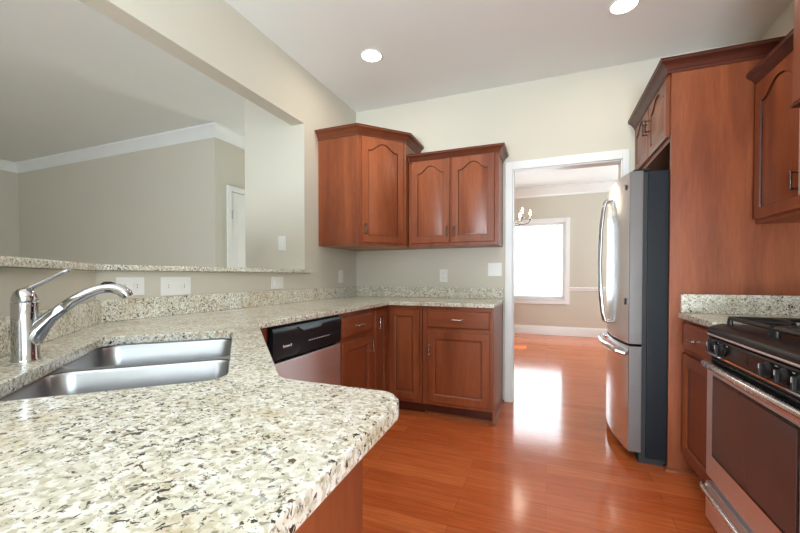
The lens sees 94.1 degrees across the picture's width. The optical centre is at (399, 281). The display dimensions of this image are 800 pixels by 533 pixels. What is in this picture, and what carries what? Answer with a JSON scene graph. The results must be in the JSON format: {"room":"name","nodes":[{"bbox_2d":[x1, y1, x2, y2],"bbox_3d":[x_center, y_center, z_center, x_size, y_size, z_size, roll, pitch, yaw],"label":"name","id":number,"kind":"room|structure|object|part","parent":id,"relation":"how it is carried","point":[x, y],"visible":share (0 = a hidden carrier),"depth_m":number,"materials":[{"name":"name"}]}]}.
{"room":"kitchen","nodes":[
{"label":"kitchen","id":0,"kind":"room"},
{"bbox_2d":[0,170,19,256],"bbox_3d":[-6.952,-0.320,2.701,0.120,2.800,6.560,0,1,22],"label":"wall","id":1,"kind":"structure","parent":0,"point":[9,181],"depth_m":5.51,"materials":[{"name":"beige paint"}]},
{"bbox_2d":[0,122,244,172],"bbox_3d":[-4.650,-1.655,2.889,4.008,0.136,8.400,0,1,22],"label":"trim","id":2,"kind":"structure","parent":1,"relation":"attached to","point":[209,130],"depth_m":4.60,"materials":[{"name":"white paint"}]},
{"bbox_2d":[18,137,223,266],"bbox_3d":[-3.876,-0.355,4.947,3.950,2.800,0.120,0,1,22],"label":"wall","id":3,"kind":"structure","parent":0,"point":[160,206],"depth_m":4.67,"materials":[{"name":"beige paint"}]},
{"bbox_2d":[0,267,304,399],"bbox_3d":[-1.101,0.525,1.626,0.724,1.143,2.918,0,1,-2],"label":"wall","id":4,"kind":"structure","parent":0,"point":[52,293],"depth_m":1.70,"materials":[{"name":"beige paint"}]},
{"bbox_2d":[0,300,101,356],"bbox_3d":[-1.004,0.143,0.899,0.020,0.100,1.607,0,1,-23],"label":"backsplash","id":5,"kind":"structure","parent":4,"relation":"attached to","point":[84,315],"depth_m":1.33,"materials":[{"name":"stone"}]},
{"bbox_2d":[116,277,143,295],"bbox_3d":[-1.276,0.023,1.765,0.008,0.086,0.128,0,1,22],"label":"outlet","id":6,"kind":"object","parent":4,"relation":"attached to","point":[136,284],"visible":0.8,"depth_m":1.78,"materials":[{"name":"white plastic"}]},
{"bbox_2d":[134,283,140,288],"bbox_3d":[-1.264,0.023,1.791,0.003,0.032,0.031,0,1,22],"label":"socket","id":7,"kind":"object","parent":6,"relation":"attached to","point":[136,285],"depth_m":1.79,"materials":[{"name":"white plastic"}]},
{"bbox_2d":[0,255,310,272],"bbox_3d":[-1.211,-0.062,1.651,1.029,0.028,3.024,0,1,-2],"label":"bar","id":8,"kind":"object","parent":4,"relation":"on","point":[5,261],"visible":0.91,"depth_m":1.66,"materials":[{"name":"stone"}]},
{"bbox_2d":[160,277,190,295],"bbox_3d":[-1.190,0.025,1.982,0.008,0.096,0.172,0,1,22],"label":"outlet","id":9,"kind":"object","parent":4,"relation":"attached to","point":[169,286],"visible":1,"depth_m":1.98,"materials":[{"name":"white plastic"}]},
{"bbox_2d":[101,286,356,322],"bbox_3d":[-0.880,0.115,2.748,0.020,0.100,2.387,0,1,22],"label":"backsplash","id":10,"kind":"structure","parent":4,"relation":"attached to","point":[112,310],"depth_m":2.13,"materials":[{"name":"stone"}]},
{"bbox_2d":[271,277,283,288],"bbox_3d":[-0.895,0.009,2.725,0.010,0.090,0.130,0,1,22],"label":"light switch","id":11,"kind":"object","parent":4,"relation":"attached to","point":[276,282],"visible":1,"depth_m":2.72,"materials":[{"name":"white plastic"}]},
{"bbox_2d":[79,0,355,288],"bbox_3d":[-1.958,-0.293,0.891,0.620,2.800,6.625,0,1,22],"label":"wall","id":12,"kind":"structure","parent":0,"point":[285,104],"depth_m":3.04,"materials":[{"name":"beige paint"}]},
{"bbox_2d":[278,236,285,250],"bbox_3d":[-0.988,-0.319,3.111,0.075,0.118,0.010,0,1,22],"label":"light switch","id":13,"kind":"object","parent":12,"relation":"attached to","point":[281,239],"visible":1,"depth_m":3.11,"materials":[{"name":"white plastic"}]},
{"bbox_2d":[339,270,342,282],"bbox_3d":[-0.565,-0.049,3.563,0.008,0.120,0.075,0,1,22],"label":"outlet","id":14,"kind":"object","parent":12,"relation":"attached to","point":[340,271],"visible":1,"depth_m":3.56,"materials":[{"name":"white plastic"}]},
{"bbox_2d":[224,141,244,266],"bbox_3d":[-1.712,-0.359,5.210,0.120,2.800,1.960,0,1,22],"label":"wall","id":15,"kind":"structure","parent":0,"point":[234,156],"depth_m":4.37,"materials":[{"name":"beige paint"}]},
{"bbox_2d":[226,185,244,267],"bbox_3d":[-1.819,-0.039,4.755,0.020,2.174,0.955,0,1,22],"label":"trim","id":16,"kind":"structure","parent":15,"relation":"attached to","point":[229,188],"depth_m":4.32,"materials":[{"name":"white paint"}]},
{"bbox_2d":[232,192,245,267],"bbox_3d":[-1.819,-0.007,4.751,0.113,2.099,0.835,0,1,22],"label":"door","id":17,"kind":"structure","parent":15,"relation":"in","point":[238,201],"depth_m":4.48,"materials":[{"name":"white paint"}]},
{"bbox_2d":[0,0,792,187],"bbox_3d":[-1.500,-1.774,2.938,10.070,0.100,11.050,0,1,22],"label":"ceiling","id":18,"kind":"structure","parent":0,"point":[72,77],"depth_m":2.78,"materials":[{"name":"paint"}]},
{"bbox_2d":[360,49,381,61],"bbox_3d":[-0.217,-1.719,2.840,0.168,0.006,0.168,0,1,22],"label":"recessed light","id":19,"kind":"object","parent":18,"relation":"in","point":[369,55],"visible":1,"depth_m":2.83,"materials":[{"name":"white paint"}]},
{"bbox_2d":[515,207,531,225],"bbox_3d":[1.585,-1.259,5.269,0.545,0.999,0.514,0,1,22],"label":"chandelier","id":20,"kind":"object","parent":18,"relation":"hanging from","point":[522,210],"visible":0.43,"depth_m":5.21,"materials":[{"name":"silver metal"}]},
{"bbox_2d":[609,0,639,14],"bbox_3d":[1.387,-1.711,2.307,0.168,0.006,0.168,0,1,22],"label":"recessed light","id":21,"kind":"object","parent":18,"relation":"in","point":[618,7],"visible":1,"depth_m":2.32,"materials":[{"name":"white paint"}]},
{"bbox_2d":[363,333,716,532],"bbox_3d":[-1.500,1.125,2.982,10.070,0.100,11.050,0,1,22],"label":"floor","id":22,"kind":"structure","parent":0,"point":[552,461],"depth_m":2.16,"materials":[{"name":"brown wood"}]},
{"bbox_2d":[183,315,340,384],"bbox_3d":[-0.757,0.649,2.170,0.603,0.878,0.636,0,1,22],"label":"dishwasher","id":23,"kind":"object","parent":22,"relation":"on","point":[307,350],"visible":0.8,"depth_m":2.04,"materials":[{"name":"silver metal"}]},
{"bbox_3d":[-0.498,0.304,2.062,0.030,0.170,0.630,0,1,22],"label":"control panel","id":24,"kind":"part","parent":23,"relation":"part of","materials":[{"name":"black plastic"}]},
{"bbox_3d":[-0.502,0.672,2.069,0.022,0.555,0.630,0,1,22],"label":"door panel","id":25,"kind":"part","parent":23,"relation":"part of","materials":[{"name":"silver metal"}]},
{"bbox_3d":[-0.486,0.248,2.046,0.010,0.030,0.238,0,1,22],"label":"handle","id":26,"kind":"part","parent":23,"relation":"part of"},
{"bbox_2d":[260,328,266,344],"bbox_3d":[-0.727,0.663,1.122,0.686,0.882,1.949,0,1,-23],"label":"base cabinet","id":27,"kind":"object","parent":22,"relation":"on","point":[263,330],"visible":0.02,"depth_m":1.75,"materials":[{"name":"brown wood"}]},
{"bbox_2d":[0,286,503,532],"bbox_3d":[-0.335,0.143,1.922,1.641,0.130,3.523,0,1,22],"label":"countertop","id":28,"kind":"structure","parent":27,"relation":"on","point":[251,448],"depth_m":0.51,"materials":[{"name":"stone"}]},
{"bbox_2d":[9,269,132,362],"bbox_3d":[-0.829,0.080,0.949,0.248,0.225,0.057,0,1,-23],"label":"faucet","id":29,"kind":"object","parent":28,"relation":"on","point":[28,329],"visible":1,"depth_m":0.91,"materials":[{"name":"silver metal"}]},
{"bbox_3d":[-0.917,0.032,0.910,0.051,0.034,0.051,0,1,22],"label":"lever","id":30,"kind":"part","parent":29,"relation":"part of","materials":[{"name":"silver metal"}]},
{"bbox_3d":[-0.877,-0.003,0.927,0.092,0.059,0.026,0,1,-23],"label":"lever arm","id":31,"kind":"part","parent":29,"relation":"part of","materials":[{"name":"silver metal"}]},
{"bbox_3d":[-0.847,0.083,0.946,0.179,0.155,0.045,0,1,-27],"label":"spout","id":32,"kind":"part","parent":29,"relation":"part of","materials":[{"name":"silver metal"}]},
{"bbox_2d":[0,339,231,401],"bbox_3d":[-0.676,0.308,1.009,0.452,0.172,0.790,0,1,-23],"label":"sink","id":33,"kind":"object","parent":28,"relation":"in","point":[126,366],"visible":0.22,"depth_m":1.03,"materials":[{"name":"metal"}]},
{"bbox_3d":[-0.600,0.312,0.834,0.410,0.168,0.361,0,1,-23],"label":"bowl","id":34,"kind":"part","parent":33,"relation":"part of","materials":[{"name":"metal"}]},
{"bbox_3d":[-0.752,0.307,1.184,0.410,0.168,0.361,0,1,-23],"label":"bowl","id":35,"kind":"part","parent":33,"relation":"part of","materials":[{"name":"metal"}]},
{"bbox_2d":[294,458,362,532],"bbox_3d":[-0.291,0.674,0.361,0.300,0.882,0.628,0,1,22],"label":"base cabinet","id":36,"kind":"object","parent":22,"relation":"on","point":[341,511],"visible":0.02,"depth_m":0.49,"materials":[{"name":"brown wood"}]},
{"bbox_2d":[336,308,373,388],"bbox_3d":[-0.557,0.639,2.706,0.652,0.882,0.495,0,1,22],"label":"base cabinet","id":37,"kind":"object","parent":22,"relation":"on","point":[356,341],"visible":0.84,"depth_m":2.58,"materials":[{"name":"brown wood"}]},
{"bbox_3d":[-0.298,0.301,2.583,0.020,0.130,0.433,0,1,22],"label":"drawer","id":38,"kind":"part","parent":37,"relation":"part of","materials":[{"name":"brown wood"}]},
{"bbox_3d":[-0.298,0.674,2.589,0.020,0.555,0.433,0,1,22],"label":"door","id":39,"kind":"part","parent":37,"relation":"part of","materials":[{"name":"brown wood"}]},
{"bbox_2d":[372,305,425,411],"bbox_3d":[-0.185,0.630,3.296,0.910,0.882,0.865,0,1,22],"label":"base cabinet","id":40,"kind":"object","parent":22,"relation":"on","point":[397,330],"visible":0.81,"depth_m":3.00,"materials":[{"name":"brown wood"}]},
{"bbox_3d":[-0.153,0.585,2.953,0.020,0.722,0.218,0,1,22],"label":"door","id":41,"kind":"part","parent":40,"relation":"part of","materials":[{"name":"brown wood"}]},
{"bbox_3d":[0.034,0.584,3.018,0.260,0.722,0.020,0,1,22],"label":"door","id":42,"kind":"part","parent":40,"relation":"part of","materials":[{"name":"brown wood"}]},
{"bbox_2d":[423,303,503,425],"bbox_3d":[0.546,0.632,3.122,0.568,0.882,0.653,0,1,22],"label":"base cabinet","id":43,"kind":"object","parent":22,"relation":"on","point":[463,346],"visible":0.97,"depth_m":2.87,"materials":[{"name":"brown wood"}]},
{"bbox_3d":[0.461,1.068,2.944,0.544,0.016,0.014,0,1,22],"label":"shoe moulding","id":44,"kind":"part","parent":43,"relation":"part of","materials":[{"name":"brown wood"}]},
{"bbox_3d":[0.443,0.294,2.852,0.486,0.137,0.020,0,1,22],"label":"drawer","id":45,"kind":"part","parent":43,"relation":"part of","materials":[{"name":"brown wood"}]},
{"bbox_3d":[0.443,0.668,2.857,0.486,0.558,0.020,0,1,22],"label":"door","id":46,"kind":"part","parent":43,"relation":"part of","materials":[{"name":"brown wood"}]},
{"bbox_3d":[0.802,0.633,3.046,0.009,0.882,0.606,0,1,22],"label":"panel","id":47,"kind":"part","parent":43,"relation":"part of","materials":[{"name":"brown wood"}]},
{"bbox_3d":[0.815,1.066,3.055,0.014,0.016,0.590,0,1,22],"label":"shoe moulding","id":48,"kind":"part","parent":43,"relation":"part of","materials":[{"name":"brown wood"}]},
{"bbox_2d":[598,169,669,465],"bbox_3d":[1.879,0.205,2.476,1.003,1.756,0.830,0,1,22],"label":"refrigerator","id":49,"kind":"object","parent":22,"relation":"on","point":[636,343],"visible":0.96,"depth_m":2.22,"materials":[{"name":"metal"}]},
{"bbox_3d":[1.459,-0.142,2.674,0.071,0.866,0.024,0,1,22],"label":"handle","id":50,"kind":"part","parent":49,"relation":"part of","materials":[{"name":"silver metal"}]},
{"bbox_3d":[1.433,-0.141,2.609,0.071,0.866,0.024,0,1,22],"label":"handle","id":51,"kind":"part","parent":49,"relation":"part of","materials":[{"name":"silver metal"}]},
{"bbox_3d":[1.610,-0.149,2.801,0.117,1.030,0.412,0,1,22],"label":"door","id":52,"kind":"part","parent":49,"relation":"part of","materials":[{"name":"silver metal"}]},
{"bbox_3d":[1.471,0.431,2.640,0.101,0.045,0.724,0,1,22],"label":"handle","id":53,"kind":"part","parent":49,"relation":"part of","materials":[{"name":"silver metal"}]},
{"bbox_3d":[1.533,0.698,2.620,0.117,0.635,0.830,0,1,22],"label":"freezer drawer","id":54,"kind":"part","parent":49,"relation":"part of","materials":[{"name":"silver metal"}]},
{"bbox_3d":[1.456,-0.143,2.413,0.117,1.030,0.412,0,1,22],"label":"door","id":55,"kind":"part","parent":49,"relation":"part of","materials":[{"name":"silver metal"}]},
{"bbox_2d":[682,320,711,481],"bbox_3d":[1.800,0.653,1.774,0.710,0.882,0.468,0,1,22],"label":"base cabinet","id":56,"kind":"object","parent":22,"relation":"on","point":[695,336],"visible":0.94,"depth_m":1.91,"materials":[{"name":"brown wood"}]},
{"bbox_3d":[1.482,0.302,1.887,0.032,0.015,0.088,0,1,22],"label":"handle","id":57,"kind":"part","parent":56,"relation":"part of","materials":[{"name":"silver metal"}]},
{"bbox_3d":[1.506,0.302,1.877,0.020,0.144,0.410,0,1,22],"label":"drawer","id":58,"kind":"part","parent":56,"relation":"part of","materials":[{"name":"brown wood"}]},
{"bbox_2d":[678,294,799,326],"bbox_3d":[1.811,0.143,1.763,0.693,0.134,0.470,0,1,22],"label":"countertop","id":59,"kind":"structure","parent":56,"relation":"on","point":[708,310],"depth_m":1.97,"materials":[{"name":"stone"}]},
{"bbox_2d":[628,36,799,476],"bbox_3d":[2.002,-0.084,2.387,0.799,2.336,0.933,0,1,22],"label":"refrigerator surround","id":60,"kind":"object","parent":22,"relation":"on","point":[693,119],"visible":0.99,"depth_m":2.05,"materials":[{"name":"brown wood"}]},
{"bbox_3d":[1.774,-1.026,2.724,0.020,0.360,0.404,0,1,22],"label":"door","id":61,"kind":"part","parent":60,"relation":"part of","materials":[{"name":"brown wood"}]},
{"bbox_3d":[1.660,-1.042,2.506,0.032,0.088,0.014,0,1,22],"label":"handle","id":62,"kind":"part","parent":60,"relation":"part of","materials":[{"name":"grey metal"}]},
{"bbox_3d":[1.619,-1.020,2.334,0.020,0.360,0.404,0,1,22],"label":"door","id":63,"kind":"part","parent":60,"relation":"part of","materials":[{"name":"brown wood"}]},
{"bbox_3d":[1.734,1.079,2.066,0.452,0.020,0.037,0,1,22],"label":"shoe moulding","id":64,"kind":"part","parent":60,"relation":"part of","materials":[{"name":"brown wood"}]},
{"bbox_3d":[2.002,-1.216,2.369,0.799,0.071,0.933,0,1,22],"label":"crown moulding","id":65,"kind":"part","parent":60,"relation":"part of","materials":[{"name":"brown wood"}]},
{"bbox_2d":[699,316,799,532],"bbox_3d":[1.547,0.603,1.204,0.731,1.000,0.774,0,1,22],"label":"gas range","id":66,"kind":"object","parent":22,"relation":"on","point":[753,430],"visible":1,"depth_m":1.31,"materials":[{"name":"silver metal"}]},
{"bbox_3d":[1.346,0.281,1.607,0.018,0.054,0.054,0,1,22],"label":"knob","id":67,"kind":"part","parent":66,"relation":"part of","materials":[{"name":"black plastic"}]},
{"bbox_3d":[1.228,0.920,1.335,0.045,0.031,0.764,0,1,22],"label":"handle","id":68,"kind":"part","parent":66,"relation":"part of","materials":[{"name":"silver metal"}]},
{"bbox_3d":[1.317,0.282,1.532,0.018,0.054,0.054,0,1,22],"label":"knob","id":69,"kind":"part","parent":66,"relation":"part of","materials":[{"name":"black plastic"}]},
{"bbox_3d":[1.251,0.978,1.327,0.026,0.165,0.752,0,1,22],"label":"warming drawer","id":70,"kind":"part","parent":66,"relation":"part of","materials":[{"name":"silver metal"}]},
{"bbox_3d":[1.230,0.372,1.326,0.044,0.036,0.774,0,1,22],"label":"handle","id":71,"kind":"part","parent":66,"relation":"part of","materials":[{"name":"silver metal"}]},
{"bbox_3d":[1.244,0.239,1.318,0.011,0.011,0.756,0,1,22],"label":"trim","id":72,"kind":"part","parent":66,"relation":"part of","materials":[{"name":"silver metal"}]},
{"bbox_2d":[708,324,799,365],"bbox_3d":[1.548,0.221,1.198,0.660,0.052,0.760,0,1,22],"label":"cooktop","id":73,"kind":"object","parent":66,"relation":"in","point":[782,349],"depth_m":1.30,"materials":[{"name":"black metal"}]},
{"bbox_3d":[1.252,0.285,1.316,0.024,0.075,0.756,0,1,22],"label":"control panel","id":74,"kind":"part","parent":66,"relation":"part of","materials":[{"name":"black metal"}]},
{"bbox_3d":[1.190,0.287,1.212,0.018,0.054,0.054,0,1,22],"label":"knob","id":75,"kind":"part","parent":66,"relation":"part of","materials":[{"name":"black plastic"}]},
{"bbox_3d":[1.157,0.289,1.128,0.018,0.054,0.054,0,1,22],"label":"knob","id":76,"kind":"part","parent":66,"relation":"part of","materials":[{"name":"black plastic"}]},
{"bbox_3d":[1.125,0.290,1.049,0.018,0.054,0.054,0,1,22],"label":"knob","id":77,"kind":"part","parent":66,"relation":"part of","materials":[{"name":"black plastic"}]},
{"bbox_2d":[356,40,757,400],"bbox_3d":[1.379,-0.328,3.198,4.890,2.800,0.120,0,1,22],"label":"wall","id":78,"kind":"structure","parent":0,"point":[590,111],"depth_m":3.31,"materials":[{"name":"beige paint"}]},
{"bbox_2d":[315,123,423,250],"bbox_3d":[-0.245,-0.795,3.368,0.736,0.980,0.740,0,1,22],"label":"upper cabinet","id":79,"kind":"object","parent":78,"relation":"attached to","point":[363,169],"visible":0.98,"depth_m":3.14,"materials":[{"name":"brown wood"}]},
{"bbox_3d":[-0.195,-1.246,3.247,1.044,0.075,0.323,0,1,-24],"label":"crown moulding","id":80,"kind":"part","parent":79,"relation":"part of","materials":[{"name":"brown wood"}]},
{"bbox_3d":[-0.145,-0.765,3.156,0.382,0.875,0.020,0,1,-26],"label":"door","id":81,"kind":"part","parent":79,"relation":"part of","materials":[{"name":"brown wood"}]},
{"bbox_2d":[357,286,503,298],"bbox_3d":[0.241,0.102,3.577,1.456,0.100,0.020,0,1,22],"label":"backsplash","id":82,"kind":"structure","parent":78,"relation":"attached to","point":[434,292],"depth_m":3.54,"materials":[{"name":"stone"}]},
{"bbox_2d":[440,269,447,281],"bbox_3d":[0.411,-0.055,3.515,0.075,0.118,0.008,0,1,22],"label":"outlet","id":83,"kind":"object","parent":78,"relation":"attached to","point":[443,272],"visible":1,"depth_m":3.51,"materials":[{"name":"white plastic"}]},
{"bbox_2d":[407,142,508,248],"bbox_3d":[0.510,-0.709,3.281,0.828,0.806,0.350,0,1,22],"label":"upper cabinet","id":84,"kind":"object","parent":78,"relation":"attached to","point":[456,195],"visible":1,"depth_m":3.15,"materials":[{"name":"brown wood"}]},
{"bbox_3d":[0.265,-0.691,3.235,0.343,0.715,0.020,0,1,22],"label":"door","id":85,"kind":"part","parent":84,"relation":"part of","materials":[{"name":"brown wood"}]},
{"bbox_3d":[0.511,-1.078,3.277,0.826,0.068,0.346,0,1,22],"label":"crown moulding","id":86,"kind":"part","parent":84,"relation":"part of","materials":[{"name":"brown wood"}]},
{"bbox_3d":[0.607,-0.689,3.100,0.355,0.715,0.020,0,1,22],"label":"door","id":87,"kind":"part","parent":84,"relation":"part of","materials":[{"name":"brown wood"}]},
{"bbox_2d":[488,263,501,275],"bbox_3d":[0.850,-0.108,3.340,0.120,0.118,0.010,0,1,22],"label":"light switch","id":88,"kind":"object","parent":78,"relation":"attached to","point":[494,269],"visible":1,"depth_m":3.34,"materials":[{"name":"white plastic"}]},
{"bbox_2d":[505,149,628,401],"bbox_3d":[1.397,0.012,3.196,0.944,2.126,0.156,0,1,22],"label":"trim","id":89,"kind":"structure","parent":78,"relation":"attached to","point":[622,155],"depth_m":3.27,"materials":[{"name":"white paint"}]},
{"bbox_2d":[514,325,606,337],"bbox_3d":[2.093,0.959,5.186,4.770,0.165,4.065,0,1,22],"label":"baseboard","id":90,"kind":"structure","parent":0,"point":[525,329],"depth_m":7.00,"materials":[{"name":"white paint"}]},
{"bbox_2d":[514,192,607,328],"bbox_3d":[2.918,-0.388,7.089,4.890,2.800,0.120,0,1,22],"label":"wall","id":91,"kind":"structure","parent":0,"point":[583,210],"depth_m":6.88,"materials":[{"name":"beige paint"}]},
{"bbox_2d":[514,217,569,304],"bbox_3d":[2.604,-0.384,7.186,1.215,1.624,0.130,0,1,22],"label":"window","id":92,"kind":"structure","parent":91,"relation":"in","point":[565,222],"depth_m":7.01,"materials":[{"name":"white paint"}]},
{"bbox_2d":[515,180,617,198],"bbox_3d":[2.093,-1.670,5.145,4.770,0.176,4.065,0,1,22],"label":"trim","id":93,"kind":"structure","parent":91,"relation":"attached to","point":[599,186],"depth_m":6.88,"materials":[{"name":"white paint"}]},
{"bbox_2d":[758,0,793,40],"bbox_3d":[1.385,-0.272,-0.431,0.120,2.800,6.625,0,1,22],"label":"wall","id":94,"kind":"structure","parent":0,"point":[784,23],"depth_m":2.37,"materials":[{"name":"beige paint"}]},
{"bbox_2d":[680,294,799,315],"bbox_3d":[1.889,0.124,1.974,0.663,0.104,0.020,0,1,22],"label":"backsplash","id":95,"kind":"structure","parent":94,"relation":"attached to","point":[777,305],"depth_m":1.99,"materials":[{"name":"stone"}]},
{"bbox_2d":[746,28,799,223],"bbox_3d":[1.944,-0.695,1.698,0.408,0.789,0.470,0,1,22],"label":"upper cabinet","id":96,"kind":"object","parent":94,"relation":"attached to","point":[776,149],"visible":0.91,"depth_m":1.77,"materials":[{"name":"brown wood"}]},
{"bbox_3d":[1.779,-1.055,1.757,0.050,0.071,0.470,0,1,22],"label":"crown moulding","id":97,"kind":"part","parent":96,"relation":"part of","materials":[{"name":"brown wood"}]},
{"bbox_3d":[1.709,-0.439,1.619,0.032,0.088,0.014,0,1,22],"label":"handle","id":98,"kind":"part","parent":96,"relation":"part of","materials":[{"name":"grey metal"}]},
{"bbox_2d":[791,0,799,107],"bbox_3d":[1.696,-1.058,1.148,0.468,0.679,0.816,0,1,22],"label":"upper cabinet","id":99,"kind":"object","parent":94,"relation":"attached to","point":[796,37],"visible":1,"depth_m":1.53,"materials":[{"name":"brown wood"}]},
{"bbox_3d":[1.700,-0.724,1.125,0.439,0.012,0.768,0,1,22],"label":"rail","id":100,"kind":"part","parent":99,"relation":"part of","materials":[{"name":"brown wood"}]},
{"bbox_2d":[798,109,799,194],"bbox_3d":[1.689,-0.531,1.133,0.460,0.370,0.756,0,1,22],"label":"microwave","id":101,"kind":"object","parent":99,"relation":"attached to","point":[799,109],"visible":1,"depth_m":1.54,"materials":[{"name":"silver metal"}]},
{"bbox_3d":[4.366,-0.344,4.266,0.120,2.800,4.065,0,1,22],"label":"wall","id":102,"kind":"structure","parent":0,"visible":0},
{"bbox_2d":[570,287,606,290],"bbox_3d":[3.360,0.174,4.672,2.044,0.070,4.065,0,1,22],"label":"trim","id":103,"kind":"structure","parent":102,"relation":"attached to","point":[571,288],"depth_m":6.82,"materials":[{"name":"white paint"}]}
]}

